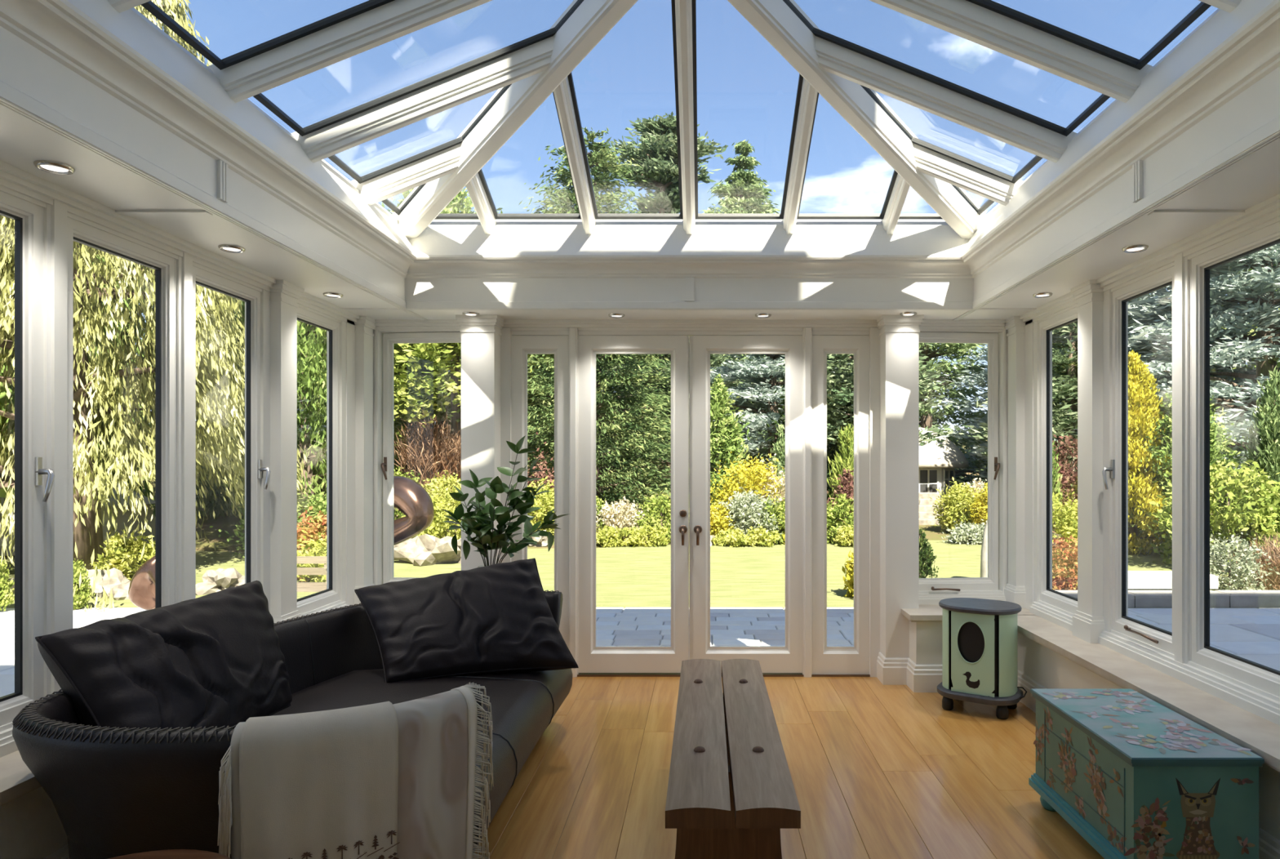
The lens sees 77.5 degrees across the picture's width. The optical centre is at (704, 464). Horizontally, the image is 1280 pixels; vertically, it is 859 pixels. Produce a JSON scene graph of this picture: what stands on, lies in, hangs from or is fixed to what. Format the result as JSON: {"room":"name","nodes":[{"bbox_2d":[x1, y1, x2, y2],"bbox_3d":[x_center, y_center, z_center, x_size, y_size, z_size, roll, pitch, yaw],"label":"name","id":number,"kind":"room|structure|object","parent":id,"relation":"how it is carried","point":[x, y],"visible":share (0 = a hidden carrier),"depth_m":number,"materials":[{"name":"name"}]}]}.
{"room":"sunroom","nodes":[
{"label":"sunroom","id":0,"kind":"room"},
{"bbox_2d":[0,607,147,697],"bbox_3d":[-6.605,1.580,4.500,7.770,0.120,8.000,0,0,0],"label":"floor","id":1,"kind":"structure","parent":0,"point":[81,618],"depth_m":7.49,"materials":[{"name":"grey"}]},
{"bbox_2d":[0,555,14,610],"bbox_3d":[-7.357,1.245,8.187,0.451,0.752,0.432,0,0,-8],"label":"shrub","id":2,"kind":"object","parent":1,"relation":"on","point":[6,598],"visible":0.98,"depth_m":8.24,"materials":[{"name":"green plant"}]},
{"bbox_2d":[73,557,95,609],"bbox_3d":[-6.598,1.300,8.349,0.323,0.642,0.341,0,0,-33],"label":"shrub","id":3,"kind":"object","parent":1,"relation":"on","point":[81,597],"visible":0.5,"depth_m":8.33,"materials":[{"name":"green plant"}]},
{"bbox_2d":[128,555,155,609],"bbox_3d":[-5.470,1.169,7.946,0.605,0.607,0.290,0,0,25],"label":"bronze sculpture","id":4,"kind":"object","parent":1,"relation":"on","point":[141,592],"visible":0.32,"depth_m":7.90,"materials":[{"name":"brown metal"}]},
{"bbox_2d":[297,555,326,591],"bbox_3d":[-3.770,1.181,7.570,0.680,0.682,0.480,0,0,0],"label":"garden chair","id":5,"kind":"object","parent":1,"relation":"on","point":[301,586],"visible":0.16,"depth_m":7.77,"materials":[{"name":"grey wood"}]},
{"bbox_2d":[394,475,434,545],"bbox_3d":[-3.208,0.820,8.026,1.042,1.419,0.608,0,0,0],"label":"bronze sculpture","id":6,"kind":"object","parent":1,"relation":"on","point":[411,499],"visible":0.26,"depth_m":7.78,"materials":[{"name":"brown metal"}]},
{"bbox_2d":[0,160,376,858],"bbox_3d":[-2.192,0.225,2.200,0.435,2.350,6.400,0,0,0],"label":"wall","id":7,"kind":"structure","parent":0,"point":[31,826],"depth_m":3.47,"materials":[{"name":"white paint"}]},
{"bbox_2d":[0,191,54,725],"bbox_3d":[-2.252,-0.020,2.420,0.108,1.720,0.576,0,0,0],"label":"window","id":8,"kind":"structure","parent":7,"relation":"in","point":[28,470],"depth_m":2.67,"materials":[{"name":"white wood"}]},
{"bbox_2d":[67,217,174,629],"bbox_3d":[-2.283,-0.020,3.100,0.046,1.720,0.576,0,0,0],"label":"window","id":9,"kind":"structure","parent":7,"relation":"in","point":[163,265],"depth_m":3.33,"materials":[{"name":"white wood"}]},
{"bbox_2d":[192,266,271,599],"bbox_3d":[-2.252,-0.020,3.772,0.108,1.720,0.551,0,0,0],"label":"window","id":10,"kind":"structure","parent":7,"relation":"in","point":[254,468],"depth_m":3.99,"materials":[{"name":"white wood"}]},
{"bbox_2d":[297,306,339,613],"bbox_3d":[-2.283,-0.020,4.650,0.046,1.720,0.556,0,0,0],"label":"window","id":11,"kind":"structure","parent":7,"relation":"in","point":[312,602],"depth_m":4.87,"materials":[{"name":"white wood"}]},
{"bbox_2d":[0,0,1279,320],"bbox_3d":[-0.090,-1.592,2.240,5.240,1.300,6.760,0,0,0],"label":"ceiling","id":12,"kind":"structure","parent":0,"point":[173,143],"depth_m":3.62,"materials":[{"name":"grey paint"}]},
{"bbox_2d":[33,160,75,174],"bbox_3d":[-2.070,-0.945,2.530,0.104,0.014,0.104,0,0,0],"label":"recessed light","id":13,"kind":"object","parent":12,"relation":"in","point":[54,167],"visible":1,"depth_m":2.52,"materials":[{"name":"silver metal"}]},
{"bbox_2d":[373,315,1035,676],"bbox_3d":[-0.090,0.235,5.135,4.640,2.370,0.570,0,0,0],"label":"wall","id":14,"kind":"structure","parent":0,"point":[905,621],"depth_m":5.23,"materials":[{"name":"white paint"}]},
{"bbox_2d":[381,332,461,583],"bbox_3d":[-1.856,-0.020,5.288,0.597,1.720,0.108,0,0,5],"label":"window","id":15,"kind":"structure","parent":14,"relation":"in","point":[389,340],"depth_m":5.32,"materials":[{"name":"white wood"}]},
{"bbox_2d":[511,335,568,647],"bbox_3d":[-1.087,0.267,5.279,0.378,2.242,0.046,0,0,0],"label":"window","id":16,"kind":"structure","parent":14,"relation":"in","point":[522,346],"depth_m":5.26,"materials":[{"name":"white wood"}]},
{"bbox_2d":[578,335,688,672],"bbox_3d":[-0.466,0.262,5.245,0.732,2.232,0.115,0,0,0],"label":"door","id":17,"kind":"structure","parent":14,"relation":"in","point":[593,658],"depth_m":5.26,"materials":[{"name":"white wood"}]},
{"bbox_2d":[688,335,802,672],"bbox_3d":[0.277,0.262,5.245,0.750,2.232,0.115,0,0,0],"label":"door","id":18,"kind":"structure","parent":14,"relation":"in","point":[788,658],"depth_m":5.26,"materials":[{"name":"white wood"}]},
{"bbox_2d":[812,335,869,674],"bbox_3d":[0.907,0.267,5.279,0.378,2.242,0.046,0,0,0],"label":"window","id":19,"kind":"structure","parent":14,"relation":"in","point":[826,660],"depth_m":5.26,"materials":[{"name":"white wood"}]},
{"bbox_2d":[919,332,999,591],"bbox_3d":[1.676,-0.020,5.288,0.597,1.720,0.108,0,0,-5],"label":"window","id":20,"kind":"structure","parent":14,"relation":"in","point":[991,582],"depth_m":5.32,"materials":[{"name":"white wood"}]},
{"bbox_2d":[595,607,853,645],"bbox_3d":[-0.030,1.579,6.975,5.120,0.121,3.050,0,0,0],"label":"patio","id":21,"kind":"structure","parent":0,"point":[615,626],"depth_m":7.48,"materials":[{"name":"grey stone"}]},
{"bbox_2d":[473,676,1104,858],"bbox_3d":[-0.090,1.450,2.250,4.600,0.100,6.500,0,0,0],"label":"floor","id":22,"kind":"structure","parent":0,"point":[877,770],"depth_m":3.52,"materials":[{"name":"brown wood"}]},
{"bbox_2d":[106,848,231,858],"bbox_3d":[-1.290,1.174,1.700,0.532,0.452,0.532,0,0,0],"label":"round table","id":23,"kind":"object","parent":22,"relation":"on","point":[167,853],"visible":1,"depth_m":1.93,"materials":[{"name":"brown wood"}]},
{"bbox_2d":[12,590,572,858],"bbox_3d":[-1.366,1.050,3.280,1.357,0.699,2.426,0,0,0],"label":"sofa","id":24,"kind":"object","parent":22,"relation":"on","point":[113,792],"visible":0.48,"depth_m":2.21,"materials":[{"name":"leather"}]},
{"bbox_2d":[35,580,292,728],"bbox_3d":[-1.791,0.743,2.833,0.421,0.532,0.889,0,0,12],"label":"cushion","id":25,"kind":"object","parent":24,"relation":"on","point":[215,659],"visible":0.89,"depth_m":2.66,"materials":[{"name":"leather"}]},
{"bbox_2d":[217,681,493,858],"bbox_3d":[-0.970,1.047,2.281,0.734,0.726,0.204,0,0,-36],"label":"throw","id":26,"kind":"object","parent":24,"relation":"on","point":[386,780],"visible":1,"depth_m":2.19,"materials":[{"name":"fabric"}]},
{"bbox_2d":[354,557,578,682],"bbox_3d":[-1.177,0.755,3.897,1.091,0.523,0.439,0,0,-12],"label":"cushion","id":27,"kind":"object","parent":24,"relation":"on","point":[497,618],"visible":0.98,"depth_m":3.84,"materials":[{"name":"leather"}]},
{"bbox_2d":[665,658,800,858],"bbox_3d":[0.080,1.169,3.042,0.376,0.463,1.685,0,0,0],"label":"wooden bench","id":28,"kind":"object","parent":22,"relation":"on","point":[731,792],"visible":1,"depth_m":2.60,"materials":[{"name":"brown wood"}]},
{"bbox_2d":[937,597,1026,719],"bbox_3d":[1.596,1.099,4.551,0.485,0.602,0.366,0,0,33],"label":"cabinet","id":29,"kind":"object","parent":22,"relation":"on","point":[980,636],"visible":1,"depth_m":4.43,"materials":[{"name":"green wood"}]},
{"bbox_2d":[1028,688,1264,858],"bbox_3d":[1.567,1.165,2.910,0.454,0.471,0.793,0,0,0],"label":"chest","id":30,"kind":"object","parent":22,"relation":"on","point":[1132,775],"visible":1,"depth_m":2.62,"materials":[{"name":"teal wood"}]},
{"bbox_3d":[-1.290,1.173,4.780,0.260,0.453,0.260,0,0,0],"label":"pedestal","id":31,"kind":"object","parent":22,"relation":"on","visible":0},
{"bbox_3d":[-1.290,0.778,4.780,0.140,0.335,0.140,0,0,0],"label":"glass vase","id":32,"kind":"object","parent":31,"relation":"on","visible":0},
{"bbox_2d":[440,435,570,566],"bbox_3d":[-1.155,0.376,4.712,0.729,1.100,0.453,0,0,4],"label":"potted plant","id":33,"kind":"object","parent":32,"relation":"in","point":[495,540],"visible":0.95,"depth_m":4.72,"materials":[{"name":"green plant"}]},
{"bbox_2d":[1004,193,1279,839],"bbox_3d":[2.013,0.225,2.200,0.435,2.350,6.400,0,0,0],"label":"wall","id":34,"kind":"structure","parent":0,"point":[1058,647],"depth_m":4.04,"materials":[{"name":"white paint"}]},
{"bbox_2d":[1039,307,1077,613],"bbox_3d":[2.103,-0.020,4.650,0.046,1.720,0.556,0,0,0],"label":"window","id":35,"kind":"structure","parent":34,"relation":"in","point":[1067,602],"depth_m":4.88,"materials":[{"name":"white wood"}]},
{"bbox_2d":[876,651,1279,858],"bbox_3d":[1.514,1.317,2.120,0.752,0.166,6.240,0,0,0],"label":"baseboard","id":36,"kind":"structure","parent":34,"relation":"attached to","point":[890,671],"depth_m":4.88,"materials":[{"name":"white wood"}]},
{"bbox_2d":[1102,266,1174,654],"bbox_3d":[2.072,-0.020,3.772,0.108,1.720,0.551,0,0,0],"label":"window","id":37,"kind":"structure","parent":34,"relation":"in","point":[1159,637],"depth_m":3.99,"materials":[{"name":"white wood"}]},
{"bbox_2d":[1191,221,1279,697],"bbox_3d":[2.103,-0.020,3.100,0.046,1.720,0.576,0,0,0],"label":"window","id":38,"kind":"structure","parent":34,"relation":"in","point":[1266,678],"depth_m":3.34,"materials":[{"name":"white wood"}]},
{"bbox_2d":[1128,608,1279,671],"bbox_3d":[6.425,1.580,4.500,7.770,0.120,8.000,0,0,0],"label":"patio","id":39,"kind":"structure","parent":0,"point":[1253,634],"depth_m":7.40,"materials":[{"name":"grey stone"}]},
{"label":"outside","id":40,"kind":"structure","parent":0,"visible":0},
{"bbox_2d":[120,434,1238,551],"bbox_3d":[-0.090,-0.030,39.000,120.000,3.200,102.000,0,0,0],"label":"ground","id":41,"kind":"structure","parent":40,"point":[212,533],"depth_m":15.83,"materials":[{"name":"soil"}]},
{"bbox_2d":[0,222,155,515],"bbox_3d":[-15.050,-3.159,15.622,7.654,9.330,7.914,0,0,-40],"label":"conifer","id":42,"kind":"object","parent":41,"relation":"on","point":[2,389],"visible":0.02,"depth_m":15.85,"materials":[{"name":"green plant"}]},
{"bbox_2d":[87,567,130,597],"bbox_3d":[-7.057,1.399,9.324,0.628,0.370,0.454,0,0,0],"label":"boulder","id":43,"kind":"object","parent":41,"relation":"on","point":[117,576],"visible":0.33,"depth_m":9.20,"materials":[{"name":"stone"}]},
{"bbox_2d":[90,529,155,580],"bbox_3d":[-7.151,1.232,9.886,0.812,0.858,0.748,0,0,0],"label":"plant","id":44,"kind":"object","parent":41,"relation":"on","point":[117,556],"visible":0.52,"depth_m":9.76,"materials":[{"name":"green plant"}]},
{"bbox_2d":[0,0,307,613],"bbox_3d":[-8.661,-3.765,10.907,6.340,10.915,7.405,0,0,-37],"label":"willow tree","id":45,"kind":"object","parent":41,"relation":"on","point":[96,402],"visible":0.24,"depth_m":10.28,"materials":[{"name":"green plant"}]},
{"bbox_2d":[195,567,244,595],"bbox_3d":[-5.862,1.419,9.584,0.543,0.330,0.646,0,0,31],"label":"boulder","id":46,"kind":"object","parent":41,"relation":"on","point":[221,579],"visible":0.68,"depth_m":9.49,"materials":[{"name":"stone"}]},
{"bbox_2d":[133,295,326,520],"bbox_3d":[-9.763,-2.662,17.159,4.229,7.694,4.011,0,0,-34],"label":"columnar conifer","id":47,"kind":"object","parent":41,"relation":"on","point":[214,504],"visible":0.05,"depth_m":16.26,"materials":[{"name":"green plant"}]},
{"bbox_2d":[208,484,326,557],"bbox_3d":[-6.545,0.955,12.988,2.442,1.263,2.641,0,0,30],"label":"shrub","id":48,"kind":"object","parent":41,"relation":"on","point":[321,503],"visible":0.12,"depth_m":12.71,"materials":[{"name":"green plant"}]},
{"bbox_2d":[217,297,326,536],"bbox_3d":[-7.204,-2.131,14.104,2.871,7.207,2.958,0,0,25],"label":"tree","id":49,"kind":"object","parent":41,"relation":"on","point":[309,356],"visible":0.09,"depth_m":13.72,"materials":[{"name":"green plant"}]},
{"bbox_2d":[297,506,326,582],"bbox_3d":[-5.048,1.124,10.554,1.340,1.074,1.247,0,0,0],"label":"shrub","id":50,"kind":"object","parent":41,"relation":"on","point":[310,532],"visible":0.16,"depth_m":10.36,"materials":[{"name":"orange plant"}]},
{"bbox_2d":[298,342,443,492],"bbox_3d":[-8.940,-2.381,20.008,4.604,6.384,4.562,0,0,27],"label":"tree","id":51,"kind":"object","parent":41,"relation":"on","point":[397,427],"visible":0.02,"depth_m":19.75,"materials":[{"name":"green plant"}]},
{"bbox_2d":[394,406,461,493],"bbox_3d":[-6.470,-0.224,19.259,2.222,2.423,2.540,0,0,7],"label":"shrub","id":52,"kind":"object","parent":41,"relation":"on","point":[429,448],"visible":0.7,"depth_m":18.76,"materials":[{"name":"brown plant"}]},
{"bbox_2d":[394,533,461,566],"bbox_3d":[-4.152,1.315,12.115,0.887,0.534,0.891,0,0,43],"label":"boulder","id":53,"kind":"object","parent":41,"relation":"on","point":[427,549],"visible":0.73,"depth_m":12.00,"materials":[{"name":"beige stone"}]},
{"bbox_2d":[398,470,461,524],"bbox_3d":[-5.043,0.658,15.755,1.968,1.308,2.108,0,0,0],"label":"shrub","id":54,"kind":"object","parent":41,"relation":"on","point":[449,482],"visible":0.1,"depth_m":15.53,"materials":[{"name":"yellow plant"}]},
{"bbox_2d":[403,482,461,539],"bbox_3d":[-4.374,0.911,14.214,2.098,1.218,1.924,0,0,-27],"label":"shrub","id":55,"kind":"object","parent":41,"relation":"on","point":[437,526],"visible":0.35,"depth_m":13.74,"materials":[{"name":"green plant"}]},
{"bbox_2d":[381,186,502,449],"bbox_3d":[-8.736,-5.031,26.644,5.774,9.898,5.898,0,0,-43],"label":"leafy tree","id":56,"kind":"object","parent":41,"relation":"on","point":[455,206],"visible":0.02,"depth_m":25.85,"materials":[{"name":"green plant"}]},
{"bbox_2d":[394,213,554,482],"bbox_3d":[-6.611,-2.897,20.130,7.058,7.268,6.956,0,0,-24],"label":"tree","id":57,"kind":"object","parent":41,"relation":"on","point":[427,357],"visible":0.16,"depth_m":18.71,"materials":[{"name":"green plant"}]},
{"bbox_2d":[527,475,554,537],"bbox_3d":[-3.220,0.854,15.477,1.570,1.305,1.442,0,0,42],"label":"shrub","id":58,"kind":"object","parent":41,"relation":"on","point":[545,505],"visible":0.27,"depth_m":15.20,"materials":[{"name":"green plant"}]},
{"bbox_2d":[527,431,554,516],"bbox_3d":[-3.377,0.384,16.138,0.998,2.085,1.038,0,0,7],"label":"shrub","id":59,"kind":"object","parent":41,"relation":"on","point":[542,473],"visible":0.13,"depth_m":16.14,"materials":[{"name":"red plant"}]},
{"bbox_2d":[519,126,671,511],"bbox_3d":[-2.905,-3.503,19.543,5.813,9.470,6.385,0,0,17],"label":"tree","id":60,"kind":"object","parent":41,"relation":"on","point":[608,482],"visible":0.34,"depth_m":18.94,"materials":[{"name":"green plant"}]},
{"bbox_2d":[595,524,634,547],"bbox_3d":[-1.697,1.388,15.048,0.852,0.505,0.892,0,0,27],"label":"plant","id":61,"kind":"object","parent":41,"relation":"on","point":[608,536],"visible":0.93,"depth_m":14.85,"materials":[{"name":"green plant"}]},
{"bbox_2d":[595,495,653,540],"bbox_3d":[-1.686,1.109,15.711,1.351,0.991,1.336,0,0,34],"label":"shrub","id":62,"kind":"object","parent":41,"relation":"on","point":[623,515],"visible":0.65,"depth_m":15.41,"materials":[{"name":"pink plant"}]},
{"bbox_2d":[0,539,1279,608],"bbox_3d":[0.410,1.460,12.284,27.000,0.136,7.668,0,0,0],"label":"lawn","id":63,"kind":"structure","parent":41,"relation":"on","point":[627,576],"depth_m":11.54,"materials":[{"name":"green plant"}]},
{"bbox_2d":[0,475,155,555],"bbox_3d":[-11.235,0.774,13.446,3.511,1.358,2.308,0,0,0],"label":"tent","id":64,"kind":"object","parent":63,"relation":"on","point":[121,519],"visible":0.06,"depth_m":13.69,"materials":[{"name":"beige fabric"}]},
{"bbox_2d":[297,531,326,582],"bbox_3d":[-4.653,1.245,9.980,1.125,0.833,1.096,0,0,0],"label":"shrub","id":65,"kind":"object","parent":63,"relation":"on","point":[317,548],"visible":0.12,"depth_m":9.75,"materials":[{"name":"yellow plant"}]},
{"bbox_2d":[710,498,738,543],"bbox_3d":[0.205,1.165,15.428,0.977,0.990,0.910,0,0,0],"label":"shrub","id":66,"kind":"object","parent":63,"relation":"on","point":[717,522],"visible":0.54,"depth_m":15.30,"materials":[{"name":"plant"}]},
{"bbox_2d":[919,528,938,577],"bbox_3d":[2.776,1.238,10.198,0.441,0.846,0.431,0,0,0],"label":"shrub","id":67,"kind":"object","parent":63,"relation":"on","point":[926,554],"visible":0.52,"depth_m":10.13,"materials":[{"name":"green plant"}]},
{"bbox_2d":[941,520,985,545],"bbox_3d":[5.245,1.380,15.445,1.244,0.563,1.228,0,0,0],"label":"shrub","id":68,"kind":"object","parent":63,"relation":"on","point":[974,532],"visible":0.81,"depth_m":15.25,"materials":[{"name":"grey plant"}]},
{"bbox_2d":[1128,570,1217,588],"bbox_3d":[5.285,1.420,9.400,1.350,0.280,0.400,0,0,0],"label":"stone bench","id":69,"kind":"object","parent":63,"relation":"on","point":[1136,579],"visible":0.2,"depth_m":9.20,"materials":[{"name":"white stone"}]},
{"bbox_2d":[1231,525,1279,590],"bbox_3d":[7.240,1.221,9.888,1.308,0.925,1.267,0,0,0],"label":"shrub","id":70,"kind":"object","parent":63,"relation":"on","point":[1273,580],"depth_m":9.88,"materials":[{"name":"red plant"}]},
{"bbox_2d":[1238,364,1279,497],"bbox_3d":[9.058,0.037,12.590,0.934,3.254,0.974,0,0,-45],"label":"cypress","id":71,"kind":"object","parent":63,"relation":"on","point":[1267,428],"visible":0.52,"depth_m":12.52,"materials":[{"name":"green plant"}]},
{"bbox_2d":[625,523,671,546],"bbox_3d":[-1.039,1.388,15.032,0.907,0.544,0.926,0,0,0],"label":"plant","id":72,"kind":"object","parent":41,"relation":"on","point":[648,535],"visible":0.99,"depth_m":14.80,"materials":[{"name":"green plant"}]},
{"bbox_2d":[628,487,671,543],"bbox_3d":[-0.819,1.044,15.703,1.198,1.162,1.350,0,0,31],"label":"shrub","id":73,"kind":"object","parent":41,"relation":"on","point":[663,506],"visible":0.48,"depth_m":15.50,"materials":[{"name":"green plant"}]},
{"bbox_2d":[551,111,768,482],"bbox_3d":[-1.555,-5.663,28.096,8.512,12.792,7.759,0,0,-22],"label":"tree","id":74,"kind":"object","parent":41,"relation":"on","point":[659,162],"visible":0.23,"depth_m":26.91,"materials":[{"name":"green plant"}]},
{"bbox_2d":[710,527,755,547],"bbox_3d":[0.599,1.414,14.940,0.823,0.494,0.728,0,0,-42],"label":"plant","id":75,"kind":"object","parent":41,"relation":"on","point":[732,537],"visible":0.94,"depth_m":14.82,"materials":[{"name":"green plant"}]},
{"bbox_2d":[710,373,759,526],"bbox_3d":[0.343,-0.236,17.672,1.686,3.562,1.677,0,0,34],"label":"conifer","id":76,"kind":"object","parent":41,"relation":"on","point":[724,439],"visible":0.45,"depth_m":17.41,"materials":[{"name":"green plant"}]},
{"bbox_2d":[699,139,785,468],"bbox_3d":[1.534,-6.095,31.034,6.707,13.144,7.680,0,0,-18],"label":"spruce","id":77,"kind":"object","parent":41,"relation":"on","point":[749,197],"visible":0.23,"depth_m":30.57,"materials":[{"name":"green plant"}]},
{"bbox_2d":[710,451,784,528],"bbox_3d":[0.852,0.664,16.595,2.124,1.892,1.900,0,0,33],"label":"shrub","id":78,"kind":"object","parent":41,"relation":"on","point":[747,479],"visible":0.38,"depth_m":16.34,"materials":[{"name":"yellow plant"}]},
{"bbox_2d":[712,482,784,543],"bbox_3d":[0.958,1.000,15.560,1.494,1.321,1.618,0,0,-41],"label":"shrub","id":79,"kind":"object","parent":41,"relation":"on","point":[748,512],"visible":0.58,"depth_m":15.27,"materials":[{"name":"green plant"}]},
{"bbox_2d":[666,354,853,469],"bbox_3d":[2.032,-2.724,23.799,6.109,7.807,6.026,0,0,30],"label":"conifer tree","id":80,"kind":"object","parent":41,"relation":"on","point":[762,373],"visible":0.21,"depth_m":22.47,"materials":[{"name":"green plant"}]},
{"bbox_2d":[745,525,779,546],"bbox_3d":[1.059,1.404,14.980,0.761,0.515,0.753,0,0,0],"label":"plant","id":81,"kind":"object","parent":41,"relation":"on","point":[763,538],"visible":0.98,"depth_m":14.78,"materials":[{"name":"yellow plant"}]},
{"bbox_2d":[754,487,785,544],"bbox_3d":[1.389,1.047,15.434,1.036,1.229,0.868,0,0,37],"label":"clump","id":82,"kind":"object","parent":41,"relation":"on","point":[778,510],"visible":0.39,"depth_m":15.19,"materials":[{"name":"green plant"}]},
{"bbox_2d":[757,453,785,517],"bbox_3d":[1.524,0.694,16.532,1.260,1.864,1.015,0,0,19],"label":"shrub","id":83,"kind":"object","parent":41,"relation":"on","point":[782,480],"visible":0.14,"depth_m":16.34,"materials":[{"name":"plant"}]},
{"bbox_2d":[767,423,785,502],"bbox_3d":[1.788,0.290,18.189,1.134,2.481,1.025,0,0,0],"label":"conifer","id":84,"kind":"object","parent":41,"relation":"on","point":[780,445],"visible":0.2,"depth_m":18.10,"materials":[{"name":"green plant"}]},
{"bbox_2d":[763,383,853,504],"bbox_3d":[2.895,-0.452,20.387,2.855,3.690,2.772,0,0,-6],"label":"yew","id":85,"kind":"object","parent":41,"relation":"on","point":[831,449],"visible":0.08,"depth_m":19.96,"materials":[{"name":"green plant"}]},
{"bbox_2d":[826,422,853,524],"bbox_3d":[3.033,0.335,16.459,1.044,2.690,1.031,0,0,26],"label":"bamboo","id":86,"kind":"object","parent":41,"relation":"on","point":[846,460],"visible":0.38,"depth_m":16.28,"materials":[{"name":"green plant"}]},
{"bbox_2d":[826,485,853,545],"bbox_3d":[2.704,1.036,15.474,1.194,1.250,1.120,0,0,37],"label":"shrub","id":87,"kind":"object","parent":41,"relation":"on","point":[833,512],"visible":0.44,"depth_m":15.31,"materials":[{"name":"green plant"}]},
{"bbox_2d":[826,468,853,534],"bbox_3d":[2.963,0.871,15.908,1.241,1.582,0.954,0,0,0],"label":"shrub","id":88,"kind":"object","parent":41,"relation":"on","point":[847,487],"visible":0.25,"depth_m":15.74,"materials":[{"name":"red plant"}]},
{"bbox_2d":[841,550,853,598],"bbox_3d":[1.869,1.271,9.084,0.712,0.779,0.633,0,0,30],"label":"shrub","id":89,"kind":"object","parent":41,"relation":"on","point":[849,575],"visible":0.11,"depth_m":9.12,"materials":[{"name":"plant"}]},
{"bbox_2d":[777,342,961,446],"bbox_3d":[3.668,-1.773,19.104,3.992,6.545,4.310,0,0,-35],"label":"tree","id":90,"kind":"object","parent":41,"relation":"on","point":[846,395],"visible":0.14,"depth_m":18.54,"materials":[{"name":"green plant"}]},
{"bbox_2d":[831,342,987,488],"bbox_3d":[7.810,-3.523,27.601,7.879,8.724,7.510,0,0,15],"label":"spruce","id":91,"kind":"object","parent":41,"relation":"on","point":[927,416],"visible":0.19,"depth_m":26.15,"materials":[{"name":"green plant"}]},
{"bbox_2d":[919,492,945,524],"bbox_3d":[5.335,1.180,19.625,1.350,0.920,2.050,0,0,0],"label":"steps","id":92,"kind":"structure","parent":41,"relation":"on","point":[926,503],"depth_m":19.40,"materials":[{"name":"stone"}]},
{"bbox_2d":[919,426,968,499],"bbox_3d":[6.510,0.300,24.000,2.840,2.840,2.840,0,0,0],"label":"summerhouse","id":93,"kind":"structure","parent":41,"relation":"on","point":[937,464],"depth_m":23.03,"materials":[{"name":"white stone"}]},
{"bbox_2d":[929,476,983,533],"bbox_3d":[5.641,0.923,17.311,1.321,1.315,1.383,0,0,-11],"label":"shrub","id":94,"kind":"object","parent":41,"relation":"on","point":[954,502],"visible":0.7,"depth_m":17.13,"materials":[{"name":"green plant"}]},
{"bbox_2d":[964,482,987,524],"bbox_3d":[6.027,0.911,16.555,0.989,1.409,1.129,0,0,-27],"label":"shrub","id":95,"kind":"object","parent":41,"relation":"on","point":[980,505],"visible":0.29,"depth_m":16.50,"materials":[{"name":"plant"}]},
{"bbox_2d":[924,287,1172,484],"bbox_3d":[10.590,-3.166,22.439,7.619,8.695,7.700,0,0,-18],"label":"cedar","id":96,"kind":"object","parent":41,"relation":"on","point":[980,379],"visible":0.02,"depth_m":22.89,"materials":[{"name":"green plant"}]},
{"bbox_2d":[941,299,1168,519],"bbox_3d":[9.119,-1.844,19.450,5.389,6.492,5.740,0,0,-10],"label":"cedar","id":97,"kind":"object","parent":41,"relation":"on","point":[1059,390],"visible":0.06,"depth_m":19.15,"materials":[{"name":"green plant"}]},
{"bbox_2d":[1052,531,1077,590],"bbox_3d":[4.307,1.222,9.591,1.051,0.878,0.955,0,0,0],"label":"shrub","id":98,"kind":"object","parent":41,"relation":"on","point":[1061,580],"visible":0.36,"depth_m":9.41,"materials":[{"name":"orange plant"}]},
{"bbox_2d":[1052,434,1077,512],"bbox_3d":[7.915,0.446,17.212,2.474,2.217,2.480,0,0,10],"label":"shrub","id":99,"kind":"object","parent":41,"relation":"on","point":[1063,449],"visible":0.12,"depth_m":17.02,"materials":[{"name":"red plant"}]},
{"bbox_2d":[1052,491,1077,560],"bbox_3d":[5.538,1.036,12.438,1.736,1.253,1.666,0,0,-8],"label":"shrub","id":100,"kind":"object","parent":41,"relation":"on","point":[1067,521],"visible":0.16,"depth_m":12.15,"materials":[{"name":"green plant"}]},
{"bbox_2d":[1076,349,1172,555],"bbox_3d":[7.374,-0.154,13.660,1.794,3.638,1.843,0,0,38],"label":"conifer","id":101,"kind":"object","parent":41,"relation":"on","point":[1140,395],"visible":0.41,"depth_m":13.27,"materials":[{"name":"yellow plant"}]},
{"bbox_2d":[1053,243,1279,477],"bbox_3d":[12.801,-3.154,17.463,8.972,9.397,9.138,0,0,-3],"label":"conifer tree","id":102,"kind":"object","parent":41,"relation":"on","point":[1257,305],"visible":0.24,"depth_m":16.86,"materials":[{"name":"green plant"}]},
{"bbox_2d":[1056,590,1279,607],"bbox_3d":[6.567,1.488,8.630,7.715,0.205,0.300,0,0,0],"label":"kerb","id":103,"kind":"object","parent":41,"relation":"on","point":[1136,598],"visible":0.3,"depth_m":8.48,"materials":[{"name":"grey stone"}]},
{"bbox_2d":[1128,386,1246,555],"bbox_3d":[8.149,0.095,13.304,2.089,3.144,1.738,0,0,-43],"label":"conifer","id":104,"kind":"object","parent":41,"relation":"on","point":[1216,435],"visible":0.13,"depth_m":13.00,"materials":[{"name":"green plant"}]},
{"bbox_2d":[1137,456,1279,574],"bbox_3d":[7.574,0.775,11.625,2.354,1.778,2.344,0,0,12],"label":"shrub","id":105,"kind":"object","parent":41,"relation":"on","point":[1238,493],"visible":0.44,"depth_m":11.18,"materials":[{"name":"green plant"}]},
{"bbox_2d":[1209,529,1279,590],"bbox_3d":[6.439,1.236,9.772,1.028,0.850,0.993,0,0,14],"label":"shrub","id":106,"kind":"object","parent":41,"relation":"on","point":[1223,565],"visible":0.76,"depth_m":9.60,"materials":[{"name":"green plant"}]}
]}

